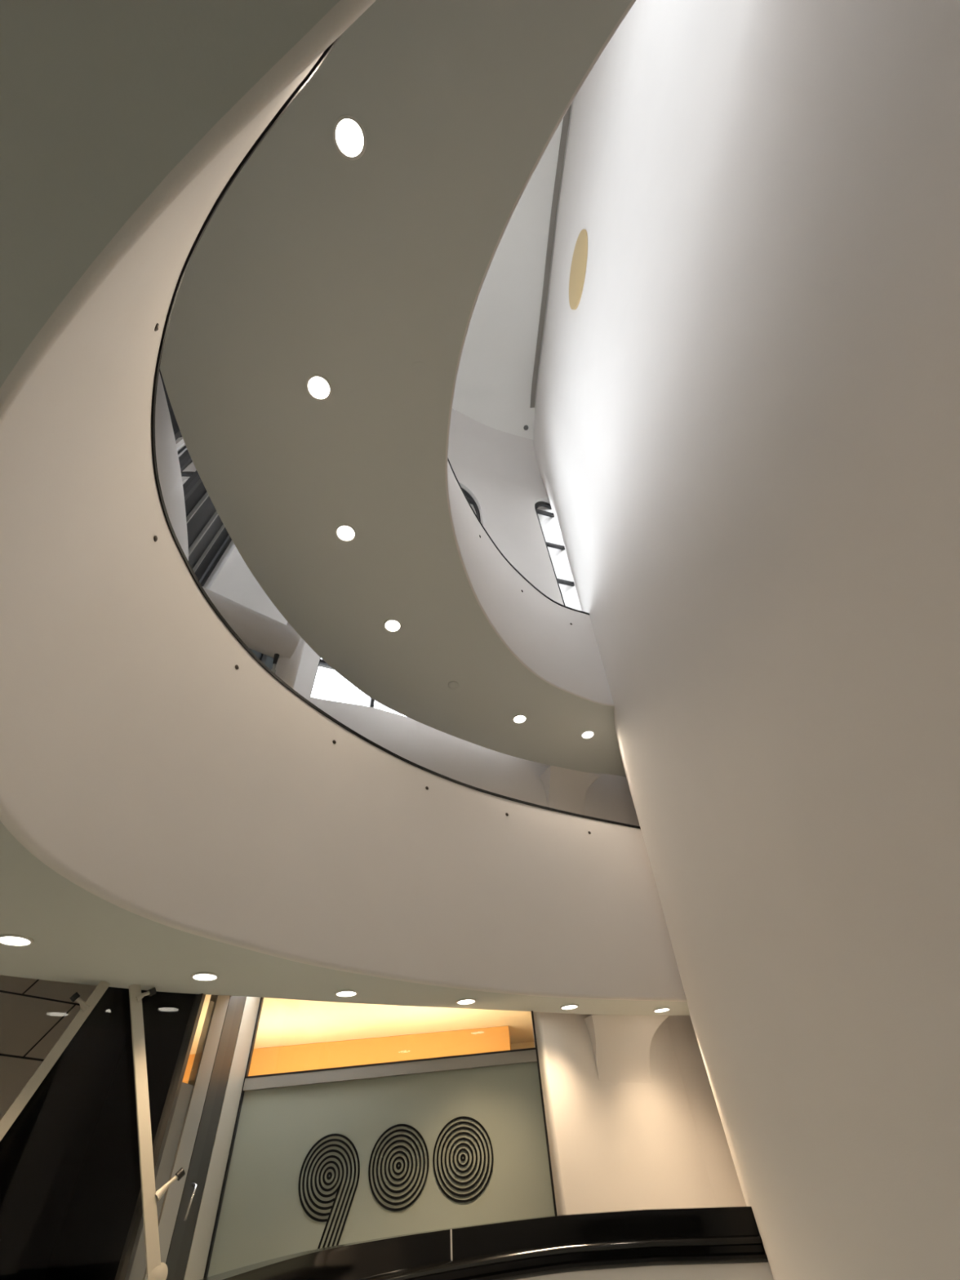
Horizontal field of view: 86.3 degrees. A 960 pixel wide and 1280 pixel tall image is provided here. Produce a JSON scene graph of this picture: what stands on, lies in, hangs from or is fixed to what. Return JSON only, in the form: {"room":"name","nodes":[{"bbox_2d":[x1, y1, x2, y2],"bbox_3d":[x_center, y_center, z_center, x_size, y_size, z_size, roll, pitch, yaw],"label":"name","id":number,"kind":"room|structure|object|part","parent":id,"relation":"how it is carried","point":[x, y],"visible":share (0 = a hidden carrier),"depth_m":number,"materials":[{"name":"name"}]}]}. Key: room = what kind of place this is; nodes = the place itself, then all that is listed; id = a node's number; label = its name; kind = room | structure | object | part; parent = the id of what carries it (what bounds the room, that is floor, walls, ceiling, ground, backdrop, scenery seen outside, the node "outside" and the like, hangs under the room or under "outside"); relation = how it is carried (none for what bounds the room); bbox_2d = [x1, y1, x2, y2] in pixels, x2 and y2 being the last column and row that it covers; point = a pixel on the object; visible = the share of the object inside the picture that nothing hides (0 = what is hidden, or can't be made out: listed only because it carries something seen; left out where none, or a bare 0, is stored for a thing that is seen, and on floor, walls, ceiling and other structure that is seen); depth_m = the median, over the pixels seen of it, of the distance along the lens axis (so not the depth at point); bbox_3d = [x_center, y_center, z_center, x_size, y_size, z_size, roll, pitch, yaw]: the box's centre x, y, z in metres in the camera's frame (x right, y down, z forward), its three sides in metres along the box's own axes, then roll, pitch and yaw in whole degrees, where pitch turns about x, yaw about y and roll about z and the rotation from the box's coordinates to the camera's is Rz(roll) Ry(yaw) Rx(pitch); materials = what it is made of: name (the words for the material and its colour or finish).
{"room":"building atrium lobby","nodes":[
{"label":"building atrium lobby","id":0,"kind":"room"},
{"bbox_2d":[0,974,97,1119],"bbox_3d":[-4.607,3.771,4.596,1.605,1.403,0.164,25,-54,-25],"label":"ceiling","id":1,"kind":"structure","parent":0,"point":[34,1014],"depth_m":4.90,"materials":[{"name":"brown stone"}]},
{"bbox_2d":[0,986,534,1279],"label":"window","id":2,"kind":"structure","parent":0,"point":[70,1183],"depth_m":5.95,"materials":[{"name":"black glass"}]},
{"bbox_2d":[0,0,689,1015],"bbox_3d":[-0.905,0.098,1.793,9.880,0.001,15.470,-6,-47,0],"label":"ceiling","id":3,"kind":"structure","parent":0,"point":[100,100],"depth_m":0.94,"materials":[{"name":"white paint"}]},
{"bbox_2d":[0,933,34,946],"bbox_3d":[-3.019,1.950,3.321,0.209,0.010,0.209,-6,-47,0],"label":"recessed light","id":4,"kind":"object","parent":3,"relation":"in","point":[12,940],"visible":1,"depth_m":3.32,"materials":[{"name":"white"}]},
{"bbox_2d":[0,981,111,1141],"bbox_3d":[-3.040,3.001,3.551,0.411,1.127,0.057,30,-56,-29],"label":"strut","id":5,"kind":"object","parent":3,"relation":"attached to","point":[13,1112],"visible":1,"depth_m":3.62,"materials":[{"name":"beige"}]},
{"bbox_3d":[-3.015,2.760,3.874,0.123,0.103,0.057,30,-56,-29],"label":"spider arm","id":6,"kind":"part","parent":5,"relation":"part of","materials":[{"name":"beige"}]},
{"bbox_2d":[128,984,185,1277],"bbox_3d":[-2.438,3.509,3.716,0.836,1.688,0.057,29,-56,-28],"label":"strut","id":7,"kind":"object","parent":3,"relation":"attached to","point":[150,1197],"visible":0.98,"depth_m":3.67,"materials":[{"name":"beige"}]},
{"bbox_3d":[-2.719,2.871,4.122,0.114,0.091,0.057,30,-56,-29],"label":"spider arm","id":8,"kind":"part","parent":7,"relation":"part of","materials":[{"name":"beige"}]},
{"bbox_2d":[146,1262,168,1279],"bbox_3d":[-2.106,4.159,3.343,0.120,0.120,0.020,30,-56,-29],"label":"anchor plate","id":9,"kind":"object","parent":7,"relation":"attached to","point":[160,1272],"visible":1,"depth_m":3.35,"materials":[{"name":"beige"}]},
{"bbox_3d":[-2.207,3.852,3.604,0.144,0.133,0.057,30,-56,-29],"label":"spider arm","id":10,"kind":"part","parent":7,"relation":"part of","materials":[{"name":"beige"}]},
{"bbox_2d":[191,972,219,980],"bbox_3d":[-2.200,2.695,4.097,0.209,0.010,0.209,-6,-47,0],"label":"recessed light","id":11,"kind":"object","parent":3,"relation":"in","point":[199,975],"visible":1,"depth_m":4.09,"materials":[{"name":"white"}]},
{"bbox_2d":[334,990,358,996],"bbox_3d":[-1.229,3.254,4.712,0.209,0.010,0.209,-6,-47,0],"label":"recessed light","id":12,"kind":"object","parent":3,"relation":"in","point":[341,993],"visible":1,"depth_m":4.70,"materials":[{"name":"white"}]},
{"bbox_2d":[456,998,476,1004],"bbox_3d":[-0.141,3.687,5.220,0.209,0.010,0.209,-6,-47,0],"label":"recessed light","id":13,"kind":"object","parent":3,"relation":"in","point":[465,1001],"visible":1,"depth_m":5.21,"materials":[{"name":"white"}]},
{"bbox_2d":[560,1004,578,1009],"bbox_3d":[0.997,4.087,5.702,0.209,0.010,0.209,-6,-47,0],"label":"recessed light","id":14,"kind":"object","parent":3,"relation":"in","point":[568,1006],"visible":1,"depth_m":5.69,"materials":[{"name":"white"}]},
{"bbox_2d":[583,1014,669,1085],"bbox_3d":[1.804,4.953,6.152,1.133,0.650,0.397,14,-50,-17],"label":"wall","id":15,"kind":"structure","parent":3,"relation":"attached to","point":[621,1044],"depth_m":6.13,"materials":[{"name":"white paint"}]},
{"bbox_2d":[653,1007,670,1012],"bbox_3d":[2.182,4.444,6.147,0.209,0.010,0.209,-6,-47,0],"label":"recessed light","id":16,"kind":"object","parent":3,"relation":"in","point":[663,1009],"visible":1,"depth_m":6.14,"materials":[{"name":"white"}]},
{"bbox_2d":[189,994,533,1054],"bbox_3d":[-2.084,5.287,7.176,6.760,0.001,6.721,-6,-47,0],"label":"ceiling","id":17,"kind":"structure","parent":0,"point":[282,1022],"depth_m":7.59,"materials":[{"name":"orange"}]},
{"bbox_2d":[160,0,631,777],"bbox_3d":[0.593,-1.710,5.061,6.540,0.001,13.390,-6,-47,0],"label":"ceiling","id":18,"kind":"structure","parent":0,"point":[313,260],"depth_m":4.17,"materials":[{"name":"white paint"}]},
{"bbox_2d":[306,373,332,400],"bbox_3d":[-1.393,-2.179,4.426,0.217,0.010,0.217,-6,-47,0],"label":"recessed light","id":19,"kind":"object","parent":18,"relation":"in","point":[318,387],"visible":1,"depth_m":4.42,"materials":[{"name":"white"}]},
{"bbox_2d":[335,524,355,542],"bbox_3d":[-1.418,-1.128,5.409,0.217,0.010,0.217,-6,-47,0],"label":"recessed light","id":20,"kind":"object","parent":18,"relation":"in","point":[344,532],"visible":1,"depth_m":5.41,"materials":[{"name":"white"}]},
{"bbox_2d":[333,115,366,160],"bbox_3d":[-0.865,-3.329,3.397,0.217,0.010,0.217,-6,-47,0],"label":"recessed light","id":21,"kind":"object","parent":18,"relation":"in","point":[349,138],"visible":1,"depth_m":3.39,"materials":[{"name":"white"}]},
{"bbox_2d":[383,618,401,632],"bbox_3d":[-1.081,-0.176,6.332,0.217,0.010,0.217,-6,-47,0],"label":"recessed light","id":22,"kind":"object","parent":18,"relation":"in","point":[393,625],"visible":1,"depth_m":6.33,"materials":[{"name":"white"}]},
{"bbox_2d":[448,681,458,688],"bbox_3d":[-0.371,0.639,7.150,0.150,0.034,0.150,-6,-47,0],"label":"smoke detector","id":23,"kind":"object","parent":18,"relation":"attached to","point":[452,685],"visible":1,"depth_m":7.13,"materials":[{"name":"white paint"}]},
{"bbox_2d":[512,714,526,723],"bbox_3d":[0.604,1.203,7.784,0.217,0.010,0.217,-6,-47,0],"label":"recessed light","id":24,"kind":"object","parent":18,"relation":"in","point":[520,718],"visible":1,"depth_m":7.78,"materials":[{"name":"white"}]},
{"bbox_2d":[539,764,600,814],"bbox_3d":[1.609,2.629,8.778,1.035,0.650,0.411,16,-50,-19],"label":"bracket","id":25,"kind":"object","parent":18,"relation":"attached to","point":[565,788],"visible":0.87,"depth_m":8.79,"materials":[{"name":"white paint"}]},
{"bbox_2d":[581,730,594,738],"bbox_3d":[1.722,1.514,8.180,0.217,0.010,0.217,-6,-47,0],"label":"recessed light","id":26,"kind":"object","parent":18,"relation":"in","point":[587,734],"visible":1,"depth_m":8.18,"materials":[{"name":"white"}]},
{"bbox_2d":[155,372,746,1206],"bbox_3d":[2.006,-3.425,6.059,12.227,16.420,17.680,-6,-47,0],"label":"wall","id":27,"kind":"structure","parent":0,"point":[500,468],"depth_m":8.37,"materials":[{"name":"white paint"}]},
{"bbox_2d":[159,368,235,589],"bbox_3d":[-3.422,-3.468,7.788,0.854,5.824,3.630,8,-48,-13],"label":"window","id":28,"kind":"structure","parent":27,"relation":"in","point":[210,544],"depth_m":6.66,"materials":[{"name":"grey glass"}]},
{"bbox_3d":[-3.090,-4.340,7.002,0.510,5.772,1.015,4,-47,-9],"label":"dark panel","id":29,"kind":"part","parent":28,"relation":"part of","materials":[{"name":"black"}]},
{"bbox_3d":[-3.453,-3.469,7.788,0.629,5.817,3.540,8,-48,-13],"label":"pane","id":30,"kind":"part","parent":28,"relation":"part of","materials":[{"name":"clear glass"}]},
{"bbox_3d":[-3.622,-2.914,8.288,0.473,5.772,1.860,13,-50,-17],"label":"dark panel","id":31,"kind":"part","parent":28,"relation":"part of","materials":[{"name":"black"}]},
{"bbox_3d":[-3.467,-3.465,7.786,0.742,5.824,3.598,8,-48,-13],"label":"frame","id":32,"kind":"part","parent":28,"relation":"part of","materials":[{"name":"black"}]},
{"bbox_2d":[202,586,300,658],"bbox_3d":[-3.196,-0.313,6.283,1.911,0.481,0.456,30,-56,-29],"label":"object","id":33,"kind":"structure","parent":27,"relation":"attached to","point":[264,634],"depth_m":6.34,"materials":[{"name":"white paint"}]},
{"bbox_2d":[248,648,273,670],"bbox_3d":[-3.438,0.827,6.900,0.394,2.626,1.482,-31,-52,22],"label":"window","id":34,"kind":"structure","parent":27,"relation":"in","point":[267,660],"depth_m":7.91,"materials":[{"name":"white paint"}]},
{"bbox_2d":[310,657,374,707],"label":"window","id":35,"kind":"structure","parent":27,"relation":"in","point":[322,663],"depth_m":8.55,"materials":[{"name":"white glass"}]},
{"bbox_3d":[-1.911,-1.682,10.765,1.898,7.514,1.150,16,-50,-19],"label":"frame","id":36,"kind":"part","parent":35,"relation":"part of","materials":[{"name":"white"}]},
{"bbox_2d":[459,482,483,525],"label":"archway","id":37,"kind":"structure","parent":27,"relation":"in","point":[472,499],"depth_m":13.58,"materials":[{"name":"white paint"}]},
{"bbox_3d":[-0.287,-1.123,11.383,1.689,7.417,0.963,20,-52,-22],"label":"pane","id":38,"kind":"part","parent":37,"relation":"part of","materials":[{"name":"clear glass"}]},
{"bbox_3d":[-0.289,-1.122,11.397,1.710,7.449,1.073,20,-52,-22],"label":"frame","id":39,"kind":"part","parent":37,"relation":"part of","materials":[{"name":"black"}]},
{"bbox_2d":[452,101,573,439],"bbox_3d":[0.665,-8.910,12.071,7.278,0.001,10.523,-6,-47,0],"label":"ceiling","id":40,"kind":"structure","parent":0,"point":[493,387],"depth_m":12.90,"materials":[{"name":"white paint"}]},
{"bbox_2d":[529,104,571,408],"bbox_3d":[1.624,-8.858,12.183,0.164,0.039,6.411,0,-47,-5],"label":"ceiling slot","id":41,"kind":"object","parent":40,"relation":"attached to","point":[566,118],"visible":0.87,"depth_m":11.91,"materials":[{"name":"grey"}]},
{"bbox_2d":[533,0,959,1279],"bbox_3d":[2.623,-3.924,5.693,1.649,16.485,16.731,-2,-47,-3],"label":"wall","id":42,"kind":"structure","parent":0,"point":[746,435],"depth_m":3.77,"materials":[{"name":"white paint"}]},
{"bbox_2d":[534,498,581,610],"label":"window","id":43,"kind":"structure","parent":42,"relation":"in","point":[553,539],"depth_m":13.69,"materials":[{"name":"white glass"}]},
{"bbox_3d":[2.455,-0.632,12.604,0.953,8.164,2.260,-22,-49,15],"label":"frame","id":44,"kind":"part","parent":43,"relation":"part of","materials":[{"name":"black"}]},
{"bbox_2d":[568,229,587,310],"bbox_3d":[1.854,-6.912,9.591,0.066,1.222,1.222,0,-47,-5],"label":"panel","id":45,"kind":"object","parent":42,"relation":"attached to","point":[579,263],"visible":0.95,"depth_m":9.52,"materials":[{"name":"beige"}]},
{"bbox_3d":[-2.191,4.219,1.463,18.200,0.130,23.400,-6,-47,0],"label":"floor","id":46,"kind":"structure","parent":0,"visible":0},
{"bbox_2d":[115,993,205,1279],"bbox_3d":[-2.346,4.045,3.464,0.069,3.043,0.151,5,-48,-10],"label":"window frame","id":47,"kind":"structure","parent":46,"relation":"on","point":[129,1251],"depth_m":3.84,"materials":[{"name":"grey metal"}]},
{"bbox_2d":[128,1082,193,1279],"bbox_3d":[-2.311,4.200,3.515,0.001,2.900,0.221,-3,-47,-2],"label":"window","id":48,"kind":"structure","parent":47,"relation":"attached to","point":[139,1266],"depth_m":3.84,"materials":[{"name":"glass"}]},
{"bbox_2d":[142,995,230,1279],"bbox_3d":[-2.355,4.378,3.776,0.074,3.043,0.377,0,-47,-5],"label":"post","id":49,"kind":"object","parent":46,"relation":"on","point":[205,1055],"visible":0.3,"depth_m":4.25,"materials":[{"name":"silver metal"}]},
{"bbox_2d":[165,995,238,1279],"bbox_3d":[-2.348,4.604,4.060,0.169,3.147,0.363,2,-47,-8],"label":"post","id":50,"kind":"object","parent":46,"relation":"on","point":[180,1225],"depth_m":4.34,"materials":[{"name":"grey metal"}]},
{"bbox_3d":[-2.292,4.447,4.059,0.046,0.208,0.111,14,-50,-17],"label":"door handle","id":51,"kind":"part","parent":50,"relation":"part of","materials":[{"name":"silver metal"}]},
{"bbox_2d":[173,995,246,1279],"bbox_3d":[-2.441,4.823,4.301,0.073,3.212,0.328,1,-47,-6],"label":"post","id":52,"kind":"object","parent":46,"relation":"on","point":[182,1261],"visible":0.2,"depth_m":4.59,"materials":[{"name":"grey metal"}]},
{"bbox_2d":[183,996,260,1279],"bbox_3d":[-2.486,5.125,4.660,0.074,3.329,0.601,0,-47,-5],"label":"post","id":53,"kind":"object","parent":46,"relation":"on","point":[202,1238],"visible":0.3,"depth_m":4.90,"materials":[{"name":"beige metal"}]},
{"bbox_2d":[182,1026,511,1084],"bbox_3d":[-2.193,7.987,7.389,5.667,3.355,0.974,-4,-47,-2],"label":"bulkhead","id":54,"kind":"object","parent":46,"relation":"on","point":[286,1059],"visible":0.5,"depth_m":8.18,"materials":[{"name":"orange paint"}]},
{"bbox_2d":[203,997,556,1278],"bbox_3d":[-0.894,5.169,4.869,3.161,3.355,0.104,-6,-47,0],"label":"wall","id":55,"kind":"structure","parent":46,"relation":"on","point":[260,1216],"depth_m":5.04,"materials":[{"name":"green paint"}]},
{"bbox_2d":[297,1115,493,1248],"bbox_3d":[-0.796,5.203,4.820,1.884,0.961,0.008,-6,-47,0],"label":"number sign","id":56,"kind":"object","parent":55,"relation":"attached to","point":[399,1163],"visible":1,"depth_m":4.92,"materials":[{"name":"black plastic"}]},
{"bbox_2d":[530,1011,716,1215],"bbox_3d":[1.595,5.567,5.341,2.264,3.160,0.097,24,-54,-25],"label":"wall","id":57,"kind":"structure","parent":55,"relation":"attached to","point":[624,1146],"depth_m":5.59,"materials":[{"name":"white paint"}]},
{"bbox_2d":[200,1206,773,1279],"bbox_3d":[-0.115,4.282,2.762,2.101,1.392,5.859,-32,-52,23],"label":"parapet","id":58,"kind":"object","parent":46,"relation":"on","point":[714,1242],"depth_m":4.18,"materials":[{"name":"black"}]},
{"label":"floor","id":59,"kind":"structure","parent":0,"visible":0},
{"bbox_2d":[275,622,305,688],"bbox_3d":[-2.562,-0.144,7.171,0.299,5.915,0.299,-6,-47,0],"label":"column","id":60,"kind":"structure","parent":59,"relation":"on","point":[286,668],"depth_m":6.51,"materials":[{"name":"white paint"}]},
{"bbox_2d":[271,653,279,673],"bbox_3d":[-2.491,0.462,6.103,0.064,0.672,0.207,8,-48,-12],"label":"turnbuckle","id":61,"kind":"object","parent":60,"relation":"attached to","point":[276,657],"visible":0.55,"depth_m":6.21,"materials":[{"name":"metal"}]},
{"bbox_3d":[-2.491,0.500,6.085,0.040,0.594,0.175,7,-48,-11],"label":"rod","id":62,"kind":"part","parent":61,"relation":"part of","materials":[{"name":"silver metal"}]},
{"bbox_2d":[0,0,686,1001],"bbox_3d":[0.775,0.340,3.757,6.317,2.298,10.696,-6,-47,0],"label":"parapet","id":63,"kind":"object","parent":59,"relation":"on","point":[179,787],"visible":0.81,"depth_m":3.64,"materials":[{"name":"white paint"}]},
{"bbox_2d":[153,535,157,542],"bbox_3d":[-2.326,-0.726,3.674,0.016,0.044,0.044,10,-49,-15],"label":"stud","id":64,"kind":"object","parent":63,"relation":"attached to","point":[155,538],"visible":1,"depth_m":3.66,"materials":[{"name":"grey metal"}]},
{"bbox_2d":[154,323,159,331],"bbox_3d":[-1.769,-1.711,2.803,0.016,0.044,0.044,28,-55,-28],"label":"stud","id":65,"kind":"object","parent":63,"relation":"attached to","point":[157,326],"visible":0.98,"depth_m":2.79,"materials":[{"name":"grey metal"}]},
{"bbox_3d":[0.600,-0.422,4.581,6.098,0.034,10.696,-6,-47,0],"label":"cap rail","id":66,"kind":"part","parent":63,"relation":"part of","materials":[{"name":"black"}]},
{"label":"floor","id":67,"kind":"structure","parent":0,"visible":0},
{"bbox_2d":[444,0,635,706],"bbox_3d":[1.455,-2.565,5.696,4.376,1.973,8.921,-6,-47,0],"label":"parapet","id":68,"kind":"object","parent":67,"relation":"on","point":[535,628],"visible":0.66,"depth_m":7.50,"materials":[{"name":"white paint"}]},
{"bbox_3d":[1.378,-3.226,6.402,4.355,0.034,8.921,-6,-47,0],"label":"cap rail","id":69,"kind":"part","parent":68,"relation":"part of","materials":[{"name":"black"}]}
]}

